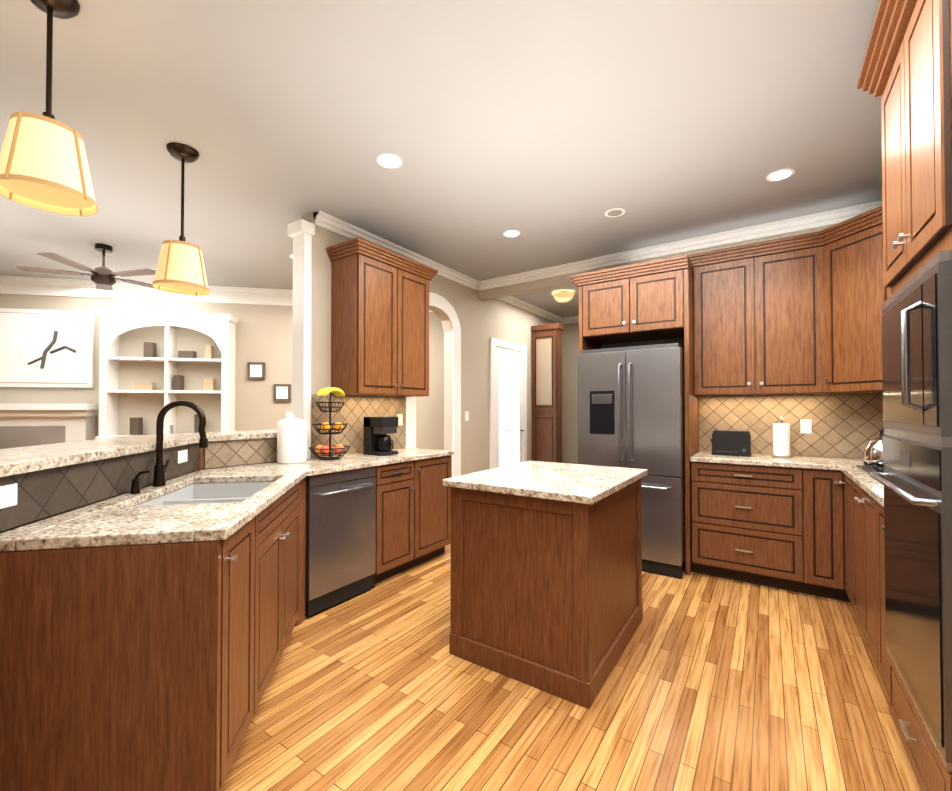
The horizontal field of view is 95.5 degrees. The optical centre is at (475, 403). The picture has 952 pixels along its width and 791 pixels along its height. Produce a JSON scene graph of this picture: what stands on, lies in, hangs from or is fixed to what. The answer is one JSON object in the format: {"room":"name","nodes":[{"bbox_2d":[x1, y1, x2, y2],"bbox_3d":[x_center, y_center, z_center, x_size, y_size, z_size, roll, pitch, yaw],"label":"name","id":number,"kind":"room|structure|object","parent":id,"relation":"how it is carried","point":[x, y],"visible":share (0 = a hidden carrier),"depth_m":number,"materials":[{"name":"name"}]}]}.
{"room":"kitchen","nodes":[
{"label":"kitchen","id":0,"kind":"room"},
{"bbox_2d":[0,294,443,449],"bbox_3d":[-4.200,-0.039,5.881,9.200,3.100,0.150,0,-1,-11],"label":"wall","id":1,"kind":"structure","parent":0,"point":[263,333],"depth_m":6.02,"materials":[{"name":"paint"}]},
{"bbox_2d":[0,308,94,387],"bbox_3d":[-5.735,-0.699,5.480,1.530,0.990,0.068,0,-1,-11],"label":"picture","id":2,"kind":"object","parent":1,"relation":"attached to","point":[45,348],"visible":1,"depth_m":5.52,"materials":[{"name":"white paper"}]},
{"bbox_2d":[0,275,432,311],"bbox_3d":[-4.177,-1.485,5.782,6.569,0.209,6.569,-1,-1,34],"label":"crown molding","id":3,"kind":"structure","parent":1,"relation":"attached to","point":[22,285],"depth_m":5.72,"materials":[{"name":"white"}]},
{"bbox_2d":[247,362,291,418],"bbox_3d":[-2.876,-0.162,6.044,0.580,0.810,0.032,0,-1,-11],"label":"pictures","id":4,"kind":"object","parent":1,"relation":"attached to","point":[256,371],"visible":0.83,"depth_m":6.02,"materials":[{"name":"white"}]},
{"bbox_2d":[302,212,554,476],"bbox_3d":[0.027,-0.039,5.869,0.130,3.100,5.280,-1,-1,34],"label":"wall","id":5,"kind":"structure","parent":0,"point":[482,323],"depth_m":5.53,"materials":[{"name":"paint"}]},
{"bbox_2d":[312,394,405,457],"bbox_3d":[-1.055,0.198,4.132,0.015,0.535,1.165,-1,-1,34],"label":"backsplash","id":6,"kind":"structure","parent":5,"relation":"attached to","point":[353,412],"depth_m":4.02,"materials":[{"name":"tile"}]},
{"bbox_2d":[287,219,460,476],"bbox_3d":[-0.890,-0.004,4.521,0.200,2.995,2.240,-1,-1,34],"label":"trim","id":7,"kind":"structure","parent":5,"relation":"attached to","point":[301,232],"depth_m":3.65,"materials":[{"name":"white"}]},
{"bbox_2d":[326,237,437,396],"bbox_3d":[-0.849,-0.713,4.087,0.414,1.280,1.040,-1,-1,34],"label":"upper cabinet","id":8,"kind":"object","parent":5,"relation":"attached to","point":[379,321],"visible":1,"depth_m":3.82,"materials":[{"name":"brown wood"}]},
{"bbox_2d":[313,211,479,290],"bbox_3d":[-0.673,-1.555,4.655,0.090,0.099,2.410,-1,-1,34],"label":"crown molding","id":9,"kind":"structure","parent":5,"relation":"attached to","point":[321,219],"depth_m":4.28,"materials":[{"name":"white wood"}]},
{"bbox_2d":[490,338,526,468],"bbox_3d":[0.512,0.308,6.400,0.069,2.420,1.050,-1,-1,34],"label":"hall door","id":10,"kind":"structure","parent":5,"relation":"in","point":[508,403],"depth_m":6.38,"materials":[{"name":"white"}]},
{"bbox_2d":[496,296,563,323],"bbox_3d":[0.864,-1.524,6.930,0.091,0.099,2.619,-1,-1,34],"label":"crown molding","id":11,"kind":"structure","parent":5,"relation":"attached to","point":[511,300],"depth_m":6.96,"materials":[{"name":"white"}]},
{"bbox_2d":[0,0,882,317],"bbox_3d":[-2.109,-1.620,5.391,12.030,0.050,13.500,-1,-1,34],"label":"ceiling","id":12,"kind":"structure","parent":0,"point":[552,130],"depth_m":2.52,"materials":[{"name":"paint"}]},
{"bbox_2d":[0,0,97,215],"bbox_3d":[-1.711,-1.228,1.733,0.304,0.830,0.304,-1,-1,34],"label":"pendant light","id":13,"kind":"object","parent":12,"relation":"hanging from","point":[43,163],"visible":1,"depth_m":1.69,"materials":[{"name":"beige fabric"}]},
{"bbox_2d":[16,243,155,290],"bbox_3d":[-3.785,-1.408,4.461,1.263,0.400,1.232,-1,-1,34],"label":"ceiling fan","id":14,"kind":"object","parent":12,"relation":"hanging from","point":[103,276],"visible":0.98,"depth_m":4.33,"materials":[{"name":"brown metal"}]},
{"bbox_2d":[152,142,209,295],"bbox_3d":[-1.891,-1.179,2.787,0.304,0.900,0.304,-1,-1,34],"label":"pendant light","id":15,"kind":"object","parent":12,"relation":"hanging from","point":[180,269],"visible":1,"depth_m":2.72,"materials":[{"name":"beige fabric"}]},
{"bbox_2d":[289,153,794,258],"bbox_3d":[-1.927,-1.624,3.053,6.920,0.006,4.800,-1,-1,34],"label":"recessed lights","id":16,"kind":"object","parent":12,"relation":"attached to","point":[387,160],"depth_m":3.07,"materials":[{"name":"white"}]},
{"bbox_2d":[553,291,573,302],"bbox_3d":[1.254,-1.515,6.195,0.300,0.140,0.295,-1,-1,34],"label":"light","id":17,"kind":"object","parent":12,"relation":"attached to","point":[564,296],"visible":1,"depth_m":6.11,"materials":[{"name":"yellow glass"}]},
{"bbox_2d":[220,544,920,790],"bbox_3d":[-2.109,1.529,5.349,12.030,0.050,13.500,-1,-1,34],"label":"floor","id":18,"kind":"structure","parent":0,"point":[712,683],"depth_m":2.07,"materials":[{"name":"brown wood"}]},
{"bbox_2d":[0,403,98,448],"bbox_3d":[-5.900,0.754,5.311,2.110,1.500,0.298,0,-1,-11],"label":"fireplace","id":19,"kind":"object","parent":18,"relation":"on","point":[27,424],"visible":0.45,"depth_m":5.37,"materials":[{"name":"white"}]},
{"bbox_2d":[0,530,243,790],"bbox_3d":[-1.213,0.963,1.445,0.510,0.980,0.554,-1,-1,34],"label":"base cabinet","id":20,"kind":"object","parent":18,"relation":"on","point":[147,667],"depth_m":1.43,"materials":[{"name":"brown wood"}]},
{"bbox_2d":[0,430,276,532],"bbox_3d":[-1.726,0.837,2.219,1.919,1.250,2.564,-1,-1,34],"label":"raised bar","id":21,"kind":"object","parent":18,"relation":"on","point":[41,482],"visible":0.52,"depth_m":1.97,"materials":[{"name":"beige stone"}]},
{"bbox_2d":[0,482,299,735],"bbox_3d":[-1.364,0.972,2.116,1.467,0.980,1.454,-1,-1,34],"label":"base cabinet","id":22,"kind":"object","parent":18,"relation":"on","point":[272,537],"depth_m":1.95,"materials":[{"name":"brown wood"}]},
{"bbox_2d":[0,448,453,551],"bbox_3d":[-0.938,0.471,2.842,1.642,0.040,3.167,-1,-1,34],"label":"countertop","id":23,"kind":"structure","parent":22,"relation":"on","point":[122,520],"depth_m":1.71,"materials":[{"name":"stone"}]},
{"bbox_2d":[130,400,207,493],"bbox_3d":[-1.640,0.213,2.284,0.258,0.459,0.347,-1,-1,34],"label":"faucet","id":24,"kind":"object","parent":23,"relation":"on","point":[160,470],"visible":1,"depth_m":2.32,"materials":[{"name":"brown metal"}]},
{"bbox_2d":[136,481,274,505],"bbox_3d":[-1.373,0.583,2.263,0.539,0.199,0.824,0,-1,-11],"label":"sink","id":25,"kind":"object","parent":23,"relation":"in","point":[240,492],"visible":0.06,"depth_m":2.62,"materials":[{"name":"silver metal"}]},
{"bbox_2d":[277,415,306,463],"bbox_3d":[-1.423,0.273,3.345,0.210,0.367,0.210,-1,-1,34],"label":"canister","id":26,"kind":"object","parent":23,"relation":"on","point":[291,438],"visible":1,"depth_m":3.26,"materials":[{"name":"white ceramic"}]},
{"bbox_2d":[309,387,350,459],"bbox_3d":[-1.204,0.165,3.572,0.329,0.589,0.329,-1,-1,34],"label":"fruit basket","id":27,"kind":"object","parent":23,"relation":"on","point":[324,450],"visible":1,"depth_m":3.52,"materials":[{"name":"black metal"}]},
{"bbox_2d":[364,417,397,455],"bbox_3d":[-0.848,0.294,3.922,0.275,0.340,0.200,-1,-1,34],"label":"coffee maker","id":28,"kind":"object","parent":23,"relation":"on","point":[378,441],"visible":1,"depth_m":3.87,"materials":[{"name":"black plastic"}]},
{"bbox_2d":[94,309,237,438],"bbox_3d":[-4.018,0.169,5.673,1.520,2.680,0.318,0,-1,-11],"label":"built-in shelves","id":29,"kind":"object","parent":18,"relation":"on","point":[152,364],"visible":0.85,"depth_m":5.70,"materials":[{"name":"white wood"}]},
{"bbox_2d":[295,477,305,625],"bbox_3d":[-1.538,0.982,2.871,0.607,0.979,0.549,-1,-1,34],"label":"base cabinet","id":30,"kind":"object","parent":18,"relation":"on","point":[302,597],"visible":0.18,"depth_m":2.91,"materials":[{"name":"brown wood"}]},
{"bbox_2d":[305,465,384,616],"bbox_3d":[-1.193,0.989,3.382,0.598,0.980,0.667,-1,-1,34],"label":"dishwasher","id":31,"kind":"object","parent":18,"relation":"on","point":[367,528],"depth_m":3.18,"materials":[{"name":"silver metal"}]},
{"bbox_2d":[385,460,420,578],"bbox_3d":[-0.898,0.994,3.819,0.598,0.980,0.510,-1,-1,34],"label":"base cabinet","id":32,"kind":"object","parent":18,"relation":"on","point":[403,479],"depth_m":3.70,"materials":[{"name":"brown wood"}]},
{"bbox_2d":[421,455,450,562],"bbox_3d":[-0.654,0.999,4.179,0.598,0.980,0.601,-1,-1,34],"label":"base cabinet","id":33,"kind":"object","parent":18,"relation":"on","point":[435,497],"depth_m":4.06,"materials":[{"name":"brown wood"}]},
{"bbox_2d":[443,461,647,708],"bbox_3d":[0.489,0.959,2.744,0.900,1.020,1.120,-1,-1,34],"label":"kitchen island","id":34,"kind":"object","parent":18,"relation":"on","point":[545,576],"visible":1,"depth_m":2.33,"materials":[{"name":"brown wood"}]},
{"bbox_2d":[531,323,563,462],"bbox_3d":[1.161,0.136,6.996,0.475,2.780,0.240,-1,-1,34],"label":"pantry cabinet","id":35,"kind":"object","parent":18,"relation":"on","point":[546,392],"visible":0.81,"depth_m":6.90,"materials":[{"name":"brown wood"}]},
{"bbox_2d":[579,286,601,353],"bbox_3d":[1.208,0.167,4.537,0.035,2.652,0.610,-1,-1,34],"label":"panel","id":36,"kind":"object","parent":18,"relation":"on","point":[584,344],"depth_m":4.30,"materials":[{"name":"brown wood"}]},
{"bbox_2d":[578,343,685,578],"bbox_3d":[1.538,0.491,4.168,0.900,1.995,0.816,-1,-1,34],"label":"fridge","id":37,"kind":"object","parent":18,"relation":"on","point":[631,406],"visible":0.69,"depth_m":3.79,"materials":[{"name":"silver metal"}]},
{"bbox_2d":[684,269,698,574],"bbox_3d":[1.999,0.160,4.003,0.035,2.652,0.610,-1,-1,34],"label":"panel","id":38,"kind":"object","parent":18,"relation":"on","point":[691,424],"depth_m":3.77,"materials":[{"name":"brown wood"}]},
{"bbox_2d":[691,462,814,594],"bbox_3d":[2.366,0.993,3.745,0.831,0.980,0.598,-1,-1,34],"label":"base cabinet","id":39,"kind":"object","parent":18,"relation":"on","point":[777,527],"depth_m":3.48,"materials":[{"name":"brown wood"}]},
{"bbox_2d":[690,451,837,470],"bbox_3d":[2.419,0.482,3.696,0.990,0.040,0.622,-1,-1,34],"label":"countertop","id":40,"kind":"structure","parent":39,"relation":"on","point":[822,463],"depth_m":3.53,"materials":[{"name":"stone"}]},
{"bbox_2d":[710,430,751,456],"bbox_3d":[2.291,0.355,3.896,0.315,0.217,0.207,-1,-1,34],"label":"toaster","id":41,"kind":"object","parent":40,"relation":"on","point":[732,442],"visible":1,"depth_m":3.82,"materials":[{"name":"black plastic"}]},
{"bbox_2d":[771,417,792,457],"bbox_3d":[2.617,0.289,3.704,0.150,0.344,0.150,-1,-1,34],"label":"paper towel","id":42,"kind":"object","parent":40,"relation":"on","point":[781,439],"visible":1,"depth_m":3.66,"materials":[{"name":"white paper"}]},
{"bbox_2d":[815,469,846,600],"bbox_3d":[2.760,0.990,3.479,0.240,0.980,0.598,-1,-1,34],"label":"base cabinet","id":43,"kind":"object","parent":18,"relation":"on","point":[829,495],"depth_m":3.22,"materials":[{"name":"brown wood"}]},
{"bbox_2d":[839,474,846,592],"bbox_3d":[2.823,0.981,2.820,0.598,0.980,0.461,-1,-1,34],"label":"base cabinet","id":44,"kind":"object","parent":18,"relation":"on","point":[845,477],"depth_m":3.13,"materials":[{"name":"brown wood"}]},
{"bbox_2d":[847,477,870,649],"bbox_3d":[2.515,0.975,2.364,0.598,0.980,0.881,-1,-1,34],"label":"base cabinet","id":45,"kind":"object","parent":18,"relation":"on","point":[864,546],"depth_m":2.63,"materials":[{"name":"brown wood"}]},
{"bbox_2d":[831,458,883,506],"bbox_3d":[2.674,0.468,2.626,0.631,0.040,2.111,-1,-1,34],"label":"countertop","id":46,"kind":"structure","parent":45,"relation":"on","point":[869,485],"depth_m":2.61,"materials":[{"name":"stone"}]},
{"bbox_2d":[856,461,883,478],"bbox_3d":[2.697,0.424,2.634,0.490,0.045,0.760,-1,-1,34],"label":"cooktop","id":47,"kind":"object","parent":46,"relation":"in","point":[867,468],"visible":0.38,"depth_m":2.81,"materials":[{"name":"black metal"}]},
{"bbox_2d":[864,427,883,464],"bbox_3d":[2.696,0.281,2.858,0.200,0.243,0.254,-1,-1,34],"label":"kettle","id":48,"kind":"object","parent":47,"relation":"on","point":[873,452],"visible":0.35,"depth_m":2.86,"materials":[{"name":"silver metal"}]},
{"bbox_2d":[871,497,888,691],"bbox_3d":[2.214,0.969,1.919,0.598,0.980,0.436,-1,-1,34],"label":"base cabinet","id":49,"kind":"object","parent":18,"relation":"on","point":[879,651],"depth_m":2.18,"materials":[{"name":"brown wood"}]},
{"bbox_2d":[857,0,951,790],"bbox_3d":[1.826,-0.033,1.440,0.699,2.970,0.936,-1,-1,34],"label":"tall cabinet","id":50,"kind":"object","parent":18,"relation":"on","point":[906,70],"visible":1,"depth_m":1.47,"materials":[{"name":"brown wood"}]},
{"bbox_2d":[562,322,578,463],"bbox_3d":[2.256,-0.015,7.640,1.880,3.100,0.150,-1,-1,34],"label":"wall","id":51,"kind":"structure","parent":0,"point":[570,342],"depth_m":7.91,"materials":[{"name":"paint"}]},
{"bbox_2d":[564,316,578,323],"bbox_3d":[2.229,-1.516,7.532,1.483,0.099,0.090,-1,-1,34],"label":"crown molding","id":52,"kind":"structure","parent":51,"relation":"attached to","point":[574,319],"depth_m":7.85,"materials":[{"name":"white"}]},
{"bbox_2d":[477,225,882,458],"bbox_3d":[1.815,-0.056,4.595,4.260,3.100,0.150,-1,-1,34],"label":"wall","id":53,"kind":"structure","parent":0,"point":[532,286],"depth_m":4.78,"materials":[{"name":"paint"}]},
{"bbox_2d":[582,270,649,344],"bbox_3d":[1.438,-0.922,4.395,0.518,0.536,0.613,-1,-1,34],"label":"upper cabinet","id":54,"kind":"object","parent":53,"relation":"attached to","point":[610,305],"depth_m":4.14,"materials":[{"name":"brown wood"}]},
{"bbox_2d":[638,262,689,339],"bbox_3d":[1.767,-0.925,4.173,0.517,0.536,0.613,-1,-1,34],"label":"upper cabinet","id":55,"kind":"object","parent":53,"relation":"attached to","point":[660,291],"depth_m":3.89,"materials":[{"name":"brown wood"}]},
{"bbox_2d":[480,200,881,290],"bbox_3d":[1.706,-1.556,4.554,4.147,0.099,0.111,-1,-1,34],"label":"crown molding","id":56,"kind":"structure","parent":53,"relation":"attached to","point":[832,217],"depth_m":4.23,"materials":[{"name":"white"}]},
{"bbox_2d":[690,250,765,395],"bbox_3d":[2.305,-0.677,3.952,0.534,1.205,0.370,-1,-1,34],"label":"upper cabinet","id":57,"kind":"object","parent":53,"relation":"attached to","point":[730,290],"depth_m":3.82,"materials":[{"name":"brown wood"}]},
{"bbox_2d":[766,242,813,394],"bbox_3d":[2.661,-0.680,3.712,0.569,1.205,0.370,-1,-1,34],"label":"upper cabinet","id":58,"kind":"object","parent":53,"relation":"attached to","point":[797,314],"depth_m":3.58,"materials":[{"name":"brown wood"}]},
{"bbox_2d":[699,394,883,458],"bbox_3d":[2.847,0.194,3.792,1.598,0.535,0.015,-1,-1,34],"label":"backsplash","id":59,"kind":"structure","parent":53,"relation":"attached to","point":[838,425],"depth_m":3.78,"materials":[{"name":"tile"}]},
{"bbox_2d":[814,210,885,393],"bbox_3d":[3.019,-0.687,3.246,0.736,1.205,0.740,-1,-1,34],"label":"upper cabinet","id":60,"kind":"object","parent":53,"relation":"attached to","point":[850,294],"depth_m":3.26,"materials":[{"name":"brown wood"}]},
{"bbox_2d":[886,287,889,299],"bbox_3d":[2.875,-0.919,2.706,0.367,0.755,0.441,-1,-1,34],"label":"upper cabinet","id":61,"kind":"object","parent":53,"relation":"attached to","point":[888,288],"depth_m":3.01,"materials":[{"name":"brown wood"}]}
]}

